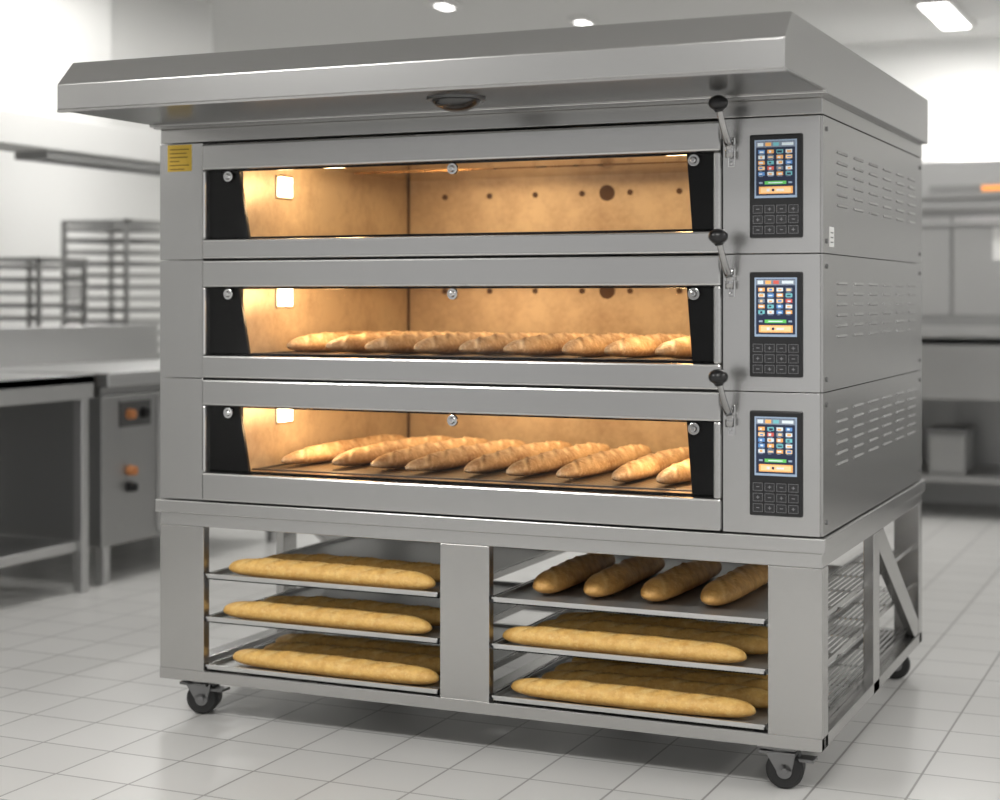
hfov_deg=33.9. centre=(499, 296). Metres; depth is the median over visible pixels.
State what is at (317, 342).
baguette
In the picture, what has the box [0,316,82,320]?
shelf
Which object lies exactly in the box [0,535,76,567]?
shelf
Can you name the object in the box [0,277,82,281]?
shelf
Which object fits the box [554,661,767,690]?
baguette
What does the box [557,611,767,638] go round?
baguette
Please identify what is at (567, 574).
baguette
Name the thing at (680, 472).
baguette
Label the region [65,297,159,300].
shelf
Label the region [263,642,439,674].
baguette
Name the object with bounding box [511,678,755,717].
baguette
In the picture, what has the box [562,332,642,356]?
baguette
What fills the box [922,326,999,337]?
countertop
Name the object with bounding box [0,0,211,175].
exhaust hood
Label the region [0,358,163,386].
countertop
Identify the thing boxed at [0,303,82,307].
shelf
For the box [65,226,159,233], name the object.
shelf
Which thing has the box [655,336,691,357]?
baguette
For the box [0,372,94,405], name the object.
countertop
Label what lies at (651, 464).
baguette
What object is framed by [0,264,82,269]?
shelf
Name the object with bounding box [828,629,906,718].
shelf
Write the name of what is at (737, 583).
baguette
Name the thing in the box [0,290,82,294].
shelf
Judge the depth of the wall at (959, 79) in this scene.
9.71 m
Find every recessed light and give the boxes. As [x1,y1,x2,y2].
[427,0,460,9]
[568,15,597,25]
[912,0,975,29]
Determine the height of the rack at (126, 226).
1.660 m
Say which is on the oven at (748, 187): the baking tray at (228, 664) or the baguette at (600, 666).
the baking tray at (228, 664)
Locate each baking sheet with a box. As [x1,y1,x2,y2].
[252,461,506,480]
[267,351,496,356]
[467,354,691,359]
[467,453,691,491]
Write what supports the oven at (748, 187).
on the floor
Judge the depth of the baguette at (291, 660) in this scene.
4.61 m
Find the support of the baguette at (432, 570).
on the baking tray at (409, 551)
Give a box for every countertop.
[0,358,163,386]
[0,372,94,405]
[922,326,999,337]
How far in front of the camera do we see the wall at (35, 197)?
10.99 m
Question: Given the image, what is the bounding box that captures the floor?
[0,501,999,799]
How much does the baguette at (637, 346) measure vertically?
0.067 m
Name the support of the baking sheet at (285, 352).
in the oven at (748, 187)
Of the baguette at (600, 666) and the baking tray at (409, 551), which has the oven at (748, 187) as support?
the baking tray at (409, 551)
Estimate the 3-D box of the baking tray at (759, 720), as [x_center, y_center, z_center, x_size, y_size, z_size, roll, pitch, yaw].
[0.500,1.068,4.621,0.743,0.016,0.899,0,0,24]
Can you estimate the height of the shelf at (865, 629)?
0.014 m
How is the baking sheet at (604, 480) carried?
in the oven at (748, 187)
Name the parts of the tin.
lid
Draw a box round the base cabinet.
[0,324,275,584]
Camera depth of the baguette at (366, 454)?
4.95 m
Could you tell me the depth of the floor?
4.62 m
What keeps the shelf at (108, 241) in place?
attached to the rack at (126, 226)
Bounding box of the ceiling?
[204,0,999,52]
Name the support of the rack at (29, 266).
on the floor
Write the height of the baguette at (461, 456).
0.062 m
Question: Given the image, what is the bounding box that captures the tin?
[926,424,974,474]
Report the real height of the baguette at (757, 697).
0.062 m
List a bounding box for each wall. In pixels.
[0,150,166,352]
[167,36,999,504]
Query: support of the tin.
on the work table at (960, 369)
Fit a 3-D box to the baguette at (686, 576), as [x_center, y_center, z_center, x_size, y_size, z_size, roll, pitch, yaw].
[0.511,0.777,4.549,0.102,0.069,0.561,0,0,25]
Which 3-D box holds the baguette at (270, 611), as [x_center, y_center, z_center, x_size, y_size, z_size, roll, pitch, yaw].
[-0.495,0.905,4.652,0.676,0.059,0.085,0,0,24]
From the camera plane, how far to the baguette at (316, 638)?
4.87 m
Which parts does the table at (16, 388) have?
leg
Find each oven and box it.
[57,11,927,788]
[922,158,999,325]
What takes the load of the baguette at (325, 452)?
on the baking sheet at (458, 473)
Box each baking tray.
[206,536,551,597]
[206,580,521,643]
[206,623,525,694]
[492,555,842,624]
[492,607,842,674]
[492,653,842,730]
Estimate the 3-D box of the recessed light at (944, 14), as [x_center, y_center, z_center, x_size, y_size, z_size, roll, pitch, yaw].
[2.381,-1.512,8.763,0.200,0.035,0.860,0,0,24]
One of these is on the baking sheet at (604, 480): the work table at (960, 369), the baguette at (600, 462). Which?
the baguette at (600, 462)
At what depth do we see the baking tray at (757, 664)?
4.23 m
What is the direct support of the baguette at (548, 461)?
on the baking sheet at (604, 480)
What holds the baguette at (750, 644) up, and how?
on the baking tray at (757, 664)
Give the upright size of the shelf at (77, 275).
0.022 m
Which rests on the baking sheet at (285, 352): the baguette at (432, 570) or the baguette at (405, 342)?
the baguette at (405, 342)
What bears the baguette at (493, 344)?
on the baking sheet at (285, 352)
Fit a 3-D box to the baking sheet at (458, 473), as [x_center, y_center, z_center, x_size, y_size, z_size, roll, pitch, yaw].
[-0.217,0.503,5.058,0.683,0.010,0.943,0,0,24]
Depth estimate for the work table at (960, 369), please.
9.00 m
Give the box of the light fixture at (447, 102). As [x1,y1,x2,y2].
[427,94,485,111]
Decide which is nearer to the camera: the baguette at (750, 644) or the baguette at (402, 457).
the baguette at (750, 644)
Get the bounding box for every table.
[0,372,94,592]
[921,326,999,484]
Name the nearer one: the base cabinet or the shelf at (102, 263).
the base cabinet
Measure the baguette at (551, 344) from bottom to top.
0.067 m
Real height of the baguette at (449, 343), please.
0.065 m
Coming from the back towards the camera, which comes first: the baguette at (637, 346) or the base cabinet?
the base cabinet
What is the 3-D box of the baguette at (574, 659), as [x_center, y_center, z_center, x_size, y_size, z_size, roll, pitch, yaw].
[0.513,1.043,4.592,0.675,0.061,0.082,0,0,24]
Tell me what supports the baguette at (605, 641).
on the baking tray at (757, 664)
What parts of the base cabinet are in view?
leg, knob, knob, knob, knob, range door, leg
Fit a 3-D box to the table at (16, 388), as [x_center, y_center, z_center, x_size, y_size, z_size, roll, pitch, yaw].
[-2.715,0.680,5.542,0.850,1.080,3.170,0,0,24]
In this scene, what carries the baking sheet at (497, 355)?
in the oven at (748, 187)
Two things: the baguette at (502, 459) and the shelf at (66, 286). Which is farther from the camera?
the shelf at (66, 286)
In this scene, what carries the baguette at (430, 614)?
on the baking tray at (433, 636)
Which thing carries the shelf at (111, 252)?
attached to the rack at (126, 226)
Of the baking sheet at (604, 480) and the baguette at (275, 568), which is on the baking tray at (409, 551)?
the baguette at (275, 568)
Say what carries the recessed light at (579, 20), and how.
in the ceiling
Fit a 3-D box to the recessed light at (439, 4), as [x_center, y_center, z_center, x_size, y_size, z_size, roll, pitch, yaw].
[-0.287,-1.512,8.473,0.110,0.035,0.180,0,0,24]
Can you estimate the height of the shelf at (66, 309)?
0.022 m
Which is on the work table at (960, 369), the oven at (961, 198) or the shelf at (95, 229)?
the oven at (961, 198)
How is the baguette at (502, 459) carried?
on the baking sheet at (458, 473)
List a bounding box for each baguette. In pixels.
[223,600,431,633]
[229,557,435,589]
[233,648,439,683]
[263,595,439,625]
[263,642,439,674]
[266,553,439,582]
[275,633,439,655]
[281,434,405,463]
[287,330,378,351]
[325,330,422,352]
[332,435,454,465]
[365,330,462,353]
[371,436,487,467]
[405,439,525,470]
[413,331,503,354]
[459,331,548,354]
[464,440,572,473]
[502,625,746,662]
[503,332,595,355]
[506,442,610,475]
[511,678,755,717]
[533,553,614,593]
[537,619,767,653]
[541,670,767,707]
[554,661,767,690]
[556,444,651,477]
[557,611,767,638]
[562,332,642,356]
[572,657,767,678]
[583,556,664,596]
[604,333,685,357]
[611,447,688,481]
[640,560,721,600]
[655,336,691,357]
[656,459,690,483]
[700,564,767,605]
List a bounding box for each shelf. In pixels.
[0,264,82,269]
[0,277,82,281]
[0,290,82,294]
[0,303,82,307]
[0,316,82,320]
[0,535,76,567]
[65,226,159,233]
[65,238,159,244]
[65,249,159,255]
[65,261,159,266]
[65,273,159,277]
[65,285,159,288]
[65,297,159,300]
[65,308,159,311]
[65,319,159,323]
[828,547,909,615]
[828,586,909,664]
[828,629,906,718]
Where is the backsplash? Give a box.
[0,324,157,366]
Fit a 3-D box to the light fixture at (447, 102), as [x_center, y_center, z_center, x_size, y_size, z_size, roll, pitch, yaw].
[-0.110,-0.482,4.114,0.148,0.034,0.148,0,0,24]
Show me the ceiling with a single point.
(237, 25)
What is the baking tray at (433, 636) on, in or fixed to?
on the oven at (748, 187)
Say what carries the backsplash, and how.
on the base cabinet
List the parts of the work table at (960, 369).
panel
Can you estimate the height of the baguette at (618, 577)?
0.069 m
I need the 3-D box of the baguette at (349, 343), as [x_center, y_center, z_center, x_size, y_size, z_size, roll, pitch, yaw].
[-0.340,0.135,5.084,0.084,0.067,0.719,0,0,26]
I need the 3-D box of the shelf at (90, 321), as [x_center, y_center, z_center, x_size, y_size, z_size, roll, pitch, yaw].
[-2.220,0.142,9.542,0.440,0.022,0.440,0,0,24]
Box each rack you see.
[0,257,87,326]
[61,219,174,357]
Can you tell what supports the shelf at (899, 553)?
attached to the oven at (748, 187)
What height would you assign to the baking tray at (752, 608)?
0.016 m

